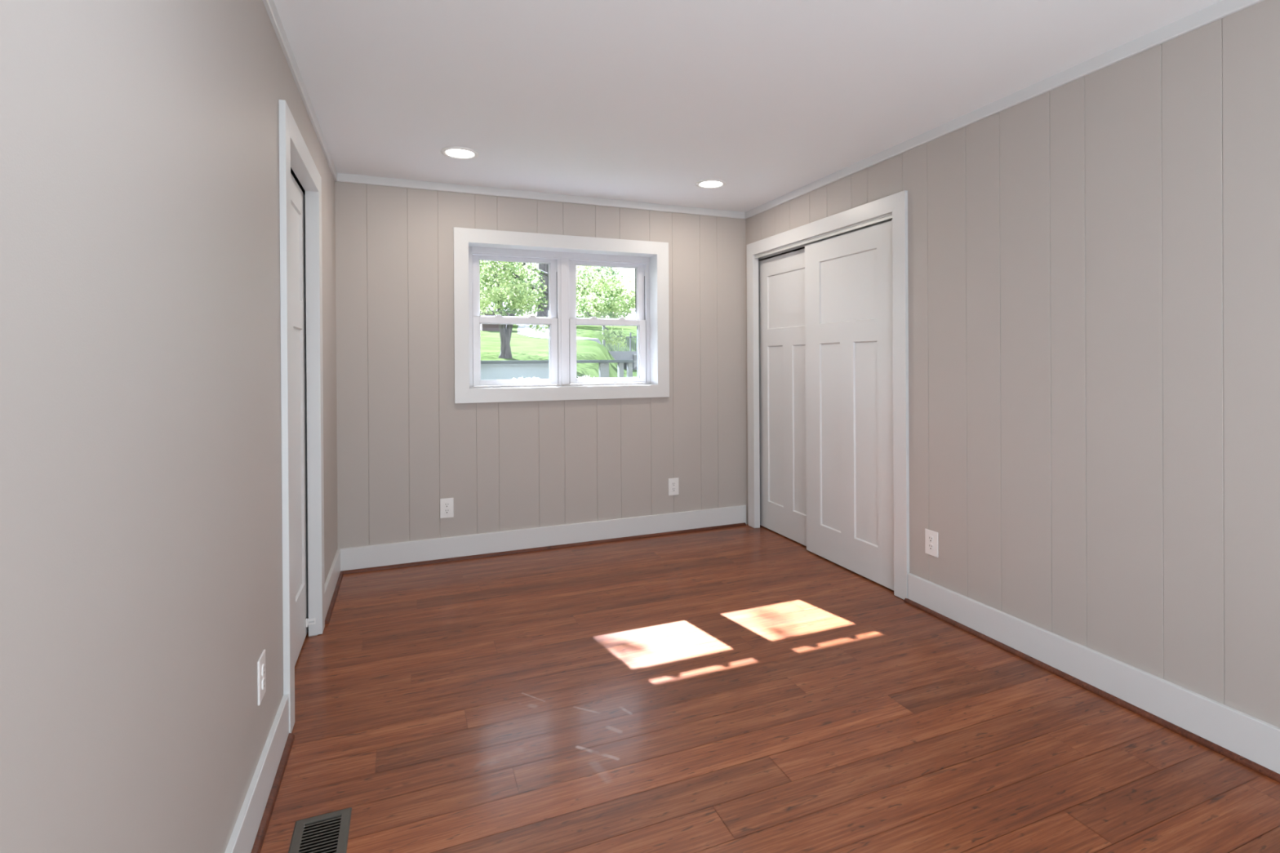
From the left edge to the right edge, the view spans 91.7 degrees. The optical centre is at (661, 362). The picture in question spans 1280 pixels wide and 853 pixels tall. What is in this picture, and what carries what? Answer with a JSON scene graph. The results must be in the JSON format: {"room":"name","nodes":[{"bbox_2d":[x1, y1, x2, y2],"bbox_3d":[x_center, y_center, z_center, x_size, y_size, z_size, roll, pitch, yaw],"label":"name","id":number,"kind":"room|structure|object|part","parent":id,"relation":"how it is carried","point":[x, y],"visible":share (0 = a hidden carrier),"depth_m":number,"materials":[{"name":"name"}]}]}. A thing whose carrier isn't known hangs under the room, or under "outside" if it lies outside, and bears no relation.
{"room":"empty bedroom","nodes":[
{"label":"empty bedroom","id":0,"kind":"room"},
{"bbox_2d":[0,0,337,852],"bbox_3d":[-0.911,0.068,0.975,0.160,2.609,6.096,0,0,-22],"label":"wall","id":1,"kind":"structure","parent":0,"point":[141,522],"depth_m":0.99,"materials":[{"name":"paint"}]},
{"bbox_2d":[224,693,288,852],"bbox_3d":[-0.487,1.198,0.192,0.016,0.149,4.123,0,0,-22],"label":"baseboard","id":2,"kind":"structure","parent":1,"relation":"attached to","point":[244,833],"depth_m":1.71,"materials":[{"name":"paint"}]},
{"bbox_2d":[257,649,266,706],"bbox_3d":[-1.142,0.900,1.776,0.010,0.125,0.082,0,0,-22],"label":"outlet","id":3,"kind":"object","parent":1,"relation":"attached to","point":[261,679],"visible":1,"depth_m":1.76,"materials":[{"name":"plastic"}]},
{"bbox_2d":[262,677,265,689],"bbox_3d":[-1.139,0.919,1.777,0.004,0.033,0.027,0,0,-22],"label":"receptacle","id":4,"kind":"object","parent":3,"relation":"attached to","point":[263,678],"depth_m":1.77,"materials":[{"name":"plastic"}]},
{"bbox_2d":[262,663,265,676],"bbox_3d":[-1.140,0.880,1.777,0.004,0.033,0.027,0,0,-22],"label":"receptacle","id":5,"kind":"object","parent":3,"relation":"attached to","point":[263,664],"depth_m":1.78,"materials":[{"name":"plastic"}]},
{"bbox_2d":[251,733,294,852],"bbox_3d":[-0.470,1.264,0.196,0.017,0.018,4.119,0,0,-22],"label":"trim","id":6,"kind":"structure","parent":1,"relation":"attached to","point":[262,830],"depth_m":1.80,"materials":[{"name":"brown wood"}]},
{"bbox_2d":[290,173,308,665],"bbox_3d":[-1.538,0.238,2.553,0.035,2.044,0.830,0,0,-22],"label":"door","id":7,"kind":"structure","parent":1,"relation":"in","point":[299,384],"depth_m":2.77,"materials":[{"name":"paint"}]},
{"bbox_2d":[262,0,337,181],"bbox_3d":[-0.838,-1.112,1.005,0.014,0.050,5.896,0,0,-22],"label":"crown molding","id":8,"kind":"structure","parent":1,"relation":"attached to","point":[270,6],"depth_m":2.38,"materials":[{"name":"paint"}]},
{"bbox_2d":[278,99,324,733],"bbox_3d":[-1.470,0.191,2.530,0.057,2.155,0.951,0,0,-22],"label":"door frame","id":9,"kind":"structure","parent":1,"relation":"attached to","point":[294,153],"depth_m":2.61,"materials":[{"name":"paint"}]},
{"bbox_2d":[306,617,315,627],"bbox_3d":[-1.623,1.202,2.871,0.038,0.038,0.020,0,0,-22],"label":"guide","id":10,"kind":"object","parent":1,"relation":"attached to","point":[310,621],"visible":1,"depth_m":2.87,"materials":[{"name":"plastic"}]},
{"bbox_3d":[-1.623,1.202,2.879,0.032,0.030,0.006,0,0,-22],"label":"plate","id":11,"kind":"part","parent":10,"relation":"part of","materials":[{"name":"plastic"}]},
{"bbox_2d":[324,549,340,618],"bbox_3d":[-1.782,1.197,3.352,0.016,0.149,0.806,0,0,-22],"label":"baseboard","id":12,"kind":"structure","parent":1,"relation":"attached to","point":[331,582],"depth_m":3.33,"materials":[{"name":"paint"}]},
{"bbox_2d":[324,571,343,624],"bbox_3d":[-1.772,1.262,3.372,0.017,0.018,0.776,0,0,-22],"label":"trim","id":13,"kind":"structure","parent":1,"relation":"attached to","point":[340,576],"depth_m":3.29,"materials":[{"name":"brown wood"}]},
{"bbox_2d":[480,360,633,379],"bbox_3d":[-2.535,0.424,7.078,4.660,0.882,0.140,0,0,-22],"label":"deck railing","id":14,"kind":"object","parent":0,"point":[490,370],"visible":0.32,"depth_m":7.44,"materials":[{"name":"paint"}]},
{"bbox_3d":[-2.893,0.369,6.936,3.790,0.696,0.030,0,0,-22],"label":"panel","id":15,"kind":"part","parent":14,"relation":"part of","materials":[{"name":"grey wood"}]},
{"bbox_3d":[-2.538,0.001,7.076,4.660,0.036,0.140,0,0,-22],"label":"rail","id":16,"kind":"part","parent":14,"relation":"part of","materials":[{"name":"paint"}]},
{"bbox_3d":[-0.723,0.428,7.826,0.114,0.846,0.070,0,0,-22],"label":"post","id":17,"kind":"part","parent":14,"relation":"part of","materials":[{"name":"grey wood"}]},
{"bbox_3d":[-0.519,0.427,7.910,0.062,0.846,0.070,0,0,-22],"label":"post","id":18,"kind":"part","parent":14,"relation":"part of","materials":[{"name":"grey wood"}]},
{"bbox_3d":[-0.407,0.426,7.955,0.056,0.846,0.070,0,0,-22],"label":"post","id":19,"kind":"part","parent":14,"relation":"part of","materials":[{"name":"grey wood"}]},
{"bbox_2d":[334,181,793,548],"bbox_3d":[-0.459,0.055,4.463,3.724,2.609,0.215,0,0,-22],"label":"wall","id":20,"kind":"structure","parent":0,"point":[405,446],"depth_m":4.10,"materials":[{"name":"paint"}]},
{"bbox_2d":[440,497,453,518],"bbox_3d":[-1.371,0.931,3.968,0.082,0.125,0.010,0,0,-22],"label":"outlet","id":21,"kind":"object","parent":20,"relation":"attached to","point":[446,505],"visible":1,"depth_m":3.96,"materials":[{"name":"plastic"}]},
{"bbox_2d":[444,508,448,514],"bbox_3d":[-1.370,0.951,3.966,0.027,0.033,0.004,0,0,-22],"label":"receptacle","id":22,"kind":"object","parent":21,"relation":"attached to","point":[446,510],"depth_m":3.96,"materials":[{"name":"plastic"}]},
{"bbox_2d":[337,172,745,218],"bbox_3d":[-0.654,-1.123,4.259,2.824,0.050,0.014,0,0,-22],"label":"crown molding","id":23,"kind":"structure","parent":20,"relation":"attached to","point":[341,177],"depth_m":4.16,"materials":[{"name":"paint"}]},
{"bbox_2d":[337,505,746,571],"bbox_3d":[-0.648,1.187,4.261,2.804,0.149,0.016,0,0,-22],"label":"baseboard","id":24,"kind":"structure","parent":20,"relation":"attached to","point":[414,551],"depth_m":4.16,"materials":[{"name":"paint"}]},
{"bbox_2d":[342,522,746,574],"bbox_3d":[-0.639,1.253,4.247,2.778,0.018,0.017,0,0,-22],"label":"trim","id":25,"kind":"structure","parent":20,"relation":"attached to","point":[437,561],"depth_m":4.15,"materials":[{"name":"brown wood"}]},
{"bbox_2d":[453,226,669,403],"bbox_3d":[-0.680,-0.306,4.361,1.491,1.128,0.235,0,0,-22],"label":"window","id":26,"kind":"structure","parent":20,"relation":"in","point":[562,254],"depth_m":4.38,"materials":[{"name":"paint"}]},
{"bbox_3d":[-1.019,-0.501,4.320,0.574,0.455,0.030,0,0,-22],"label":"sash","id":27,"kind":"part","parent":26,"relation":"part of","materials":[{"name":"plastic"}]},
{"bbox_3d":[-1.004,-0.076,4.285,0.575,0.466,0.030,0,0,-22],"label":"sash","id":28,"kind":"part","parent":26,"relation":"part of","materials":[{"name":"plastic"}]},
{"bbox_3d":[-0.707,-0.306,4.427,1.310,0.947,0.088,0,0,-22],"label":"frame","id":29,"kind":"part","parent":26,"relation":"part of","materials":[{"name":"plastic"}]},
{"bbox_3d":[-0.406,-0.505,4.571,0.582,0.455,0.030,0,0,-22],"label":"sash","id":30,"kind":"part","parent":26,"relation":"part of","materials":[{"name":"plastic"}]},
{"bbox_3d":[-0.389,-0.081,4.536,0.579,0.466,0.030,0,0,-22],"label":"sash","id":31,"kind":"part","parent":26,"relation":"part of","materials":[{"name":"plastic"}]},
{"bbox_2d":[668,477,678,495],"bbox_3d":[0.089,0.915,4.566,0.082,0.125,0.010,0,0,-22],"label":"outlet","id":32,"kind":"object","parent":20,"relation":"attached to","point":[673,482],"visible":1,"depth_m":4.56,"materials":[{"name":"plastic"}]},
{"bbox_2d":[273,0,1222,212],"bbox_3d":[0.701,-1.188,1.679,3.774,0.080,6.216,0,0,-22],"label":"ceiling","id":33,"kind":"structure","parent":0,"point":[633,100],"depth_m":2.50,"materials":[{"name":"paint"}]},
{"bbox_2d":[440,146,479,159],"bbox_3d":[-1.096,-1.138,3.379,0.198,0.009,0.198,0,0,-22],"label":"recessed light","id":34,"kind":"object","parent":33,"relation":"in","point":[453,152],"visible":1,"depth_m":3.37,"materials":[{"name":"white"}]},
{"bbox_2d":[695,178,726,188],"bbox_3d":[0.317,-1.148,3.999,0.198,0.009,0.198,0,0,-22],"label":"recessed light","id":35,"kind":"object","parent":33,"relation":"in","point":[709,183],"visible":1,"depth_m":3.99,"materials":[{"name":"white"}]},
{"bbox_2d":[260,524,1279,852],"bbox_3d":[0.726,1.261,1.647,3.604,0.002,5.996,0,0,-22],"label":"floor","id":36,"kind":"structure","parent":0,"point":[742,689],"depth_m":2.14,"materials":[{"name":"brown wood"}]},
{"bbox_2d":[288,808,351,852],"bbox_3d":[-0.889,1.338,1.603,0.140,0.146,0.304,0,0,-22],"label":"floor vent","id":37,"kind":"object","parent":36,"relation":"in","point":[328,833],"visible":1,"depth_m":1.68,"materials":[{"name":"metal"}]},
{"bbox_2d":[745,0,1279,728],"bbox_3d":[1.807,0.048,2.039,0.030,2.609,6.002,0,0,-22],"label":"wall","id":38,"kind":"structure","parent":0,"point":[1094,258],"depth_m":2.31,"materials":[{"name":"paint"}]},
{"bbox_2d":[924,528,938,557],"bbox_3d":[1.352,0.905,3.112,0.010,0.125,0.082,0,0,-22],"label":"outlet","id":39,"kind":"object","parent":38,"relation":"attached to","point":[931,536],"visible":1,"depth_m":3.11,"materials":[{"name":"plastic"}]},
{"bbox_2d":[928,543,933,550],"bbox_3d":[1.350,0.925,3.111,0.004,0.033,0.027,0,0,-22],"label":"receptacle","id":40,"kind":"object","parent":39,"relation":"attached to","point":[931,545],"depth_m":3.11,"materials":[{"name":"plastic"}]},
{"bbox_2d":[928,535,933,542],"bbox_3d":[1.350,0.886,3.111,0.004,0.033,0.027,0,0,-22],"label":"receptacle","id":41,"kind":"object","parent":39,"relation":"attached to","point":[931,537],"depth_m":3.11,"materials":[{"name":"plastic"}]},
{"bbox_2d":[745,0,1263,218],"bbox_3d":[1.762,-1.131,2.071,0.014,0.050,5.896,0,0,-22],"label":"crown molding","id":42,"kind":"structure","parent":38,"relation":"attached to","point":[1220,10],"depth_m":2.53,"materials":[{"name":"paint"}]},
{"bbox_2d":[903,598,1279,782],"bbox_3d":[2.077,1.245,1.298,0.017,0.018,4.225,0,0,-22],"label":"trim","id":43,"kind":"structure","parent":38,"relation":"attached to","point":[1246,762],"depth_m":2.28,"materials":[{"name":"brown wood"}]},
{"bbox_2d":[907,573,1279,773],"bbox_3d":[2.094,1.179,1.298,0.016,0.149,4.213,0,0,-22],"label":"baseboard","id":44,"kind":"structure","parent":38,"relation":"attached to","point":[1255,740],"depth_m":2.29,"materials":[{"name":"paint"}]},
{"bbox_3d":[1.345,0.045,4.089,0.670,2.609,2.046,0,0,-22],"label":"wall","id":45,"kind":"structure","parent":0,"visible":0},
{"bbox_2d":[758,248,806,546],"bbox_3d":[0.911,0.236,4.380,0.033,2.011,0.830,0,0,-22],"label":"door","id":46,"kind":"structure","parent":45,"relation":"in","point":[781,278],"depth_m":4.44,"materials":[{"name":"paint"}]},
{"bbox_2d":[746,190,909,599],"bbox_3d":[1.294,0.044,4.041,0.640,2.406,1.896,0,0,-22],"label":"door frame","id":47,"kind":"structure","parent":45,"relation":"attached to","point":[894,206],"depth_m":3.33,"materials":[{"name":"paint"}]},
{"bbox_2d":[804,220,893,590],"bbox_3d":[1.128,0.235,3.735,0.033,2.014,0.832,0,0,-22],"label":"door","id":48,"kind":"structure","parent":45,"relation":"in","point":[849,318],"depth_m":3.69,"materials":[{"name":"paint"}]},
{"label":"outside","id":49,"kind":"structure","parent":0,"visible":0},
{"bbox_2d":[480,315,636,377],"bbox_3d":[-6.671,-2.211,40.506,47.200,6.825,71.200,0,0,-22],"label":"lawn","id":50,"kind":"structure","parent":49,"point":[523,348],"depth_m":19.90,"materials":[{"name":"green plant"}]},
{"bbox_2d":[480,302,510,331],"bbox_3d":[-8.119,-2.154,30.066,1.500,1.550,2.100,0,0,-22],"label":"house","id":51,"kind":"structure","parent":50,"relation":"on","point":[483,326],"depth_m":29.16,"materials":[{"name":"white"}]},
{"bbox_2d":[484,260,531,290],"bbox_3d":[-15.550,-7.521,58.662,7.176,7.006,5.357,0,0,-22],"label":"tree","id":52,"kind":"object","parent":50,"relation":"on","point":[487,260],"visible":0.02,"depth_m":57.65,"materials":[{"name":"green plant"}]},
{"bbox_2d":[508,377,539,379],"bbox_3d":[-1.240,0.494,5.701,0.629,0.740,0.473,0,0,-22],"label":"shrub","id":53,"kind":"object","parent":50,"relation":"on","point":[519,378],"visible":0.02,"depth_m":5.68,"materials":[{"name":"green plant"}]},
{"bbox_2d":[480,263,592,316],"bbox_3d":[-8.062,-7.459,39.925,10.780,10.740,7.973,0,0,-22],"label":"tree","id":54,"kind":"object","parent":50,"relation":"on","point":[544,267],"visible":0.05,"depth_m":39.75,"materials":[{"name":"green plant"}]},
{"bbox_2d":[480,260,635,358],"bbox_3d":[-4.817,-3.223,16.679,7.407,6.486,12.361,0,0,-22],"label":"tree","id":55,"kind":"object","parent":50,"relation":"on","point":[499,288],"visible":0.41,"depth_m":13.43,"materials":[{"name":"green plant"}]},
{"bbox_2d":[576,266,627,312],"bbox_3d":[-5.815,-5.917,51.699,5.996,5.519,5.163,0,0,-22],"label":"tree","id":56,"kind":"object","parent":50,"relation":"on","point":[614,272],"visible":0.06,"depth_m":51.53,"materials":[{"name":"green plant"}]},
{"bbox_2d":[602,315,636,369],"bbox_3d":[-0.578,-0.457,27.257,5.000,3.500,3.120,0,0,-22],"label":"deck","id":57,"kind":"object","parent":50,"relation":"on","point":[617,355],"visible":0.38,"depth_m":25.36,"materials":[{"name":"grey wood"}]},
{"bbox_3d":[-2.326,-1.320,25.033,0.090,1.740,0.090,0,0,-22],"label":"post","id":58,"kind":"part","parent":57,"relation":"part of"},
{"bbox_3d":[-0.009,-1.047,25.977,4.910,0.040,0.040,0,0,-22],"label":"hand rail","id":59,"kind":"part","parent":57,"relation":"part of","materials":[{"name":"wood"}]},
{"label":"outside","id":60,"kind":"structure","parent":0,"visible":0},
{"bbox_2d":[517,324,603,346],"bbox_3d":[-7.296,-1.724,34.932,3.052,2.842,25.985,0,0,-18],"label":"driveway","id":61,"kind":"structure","parent":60,"point":[525,330],"depth_m":27.81,"materials":[{"name":"concrete"}]}
]}

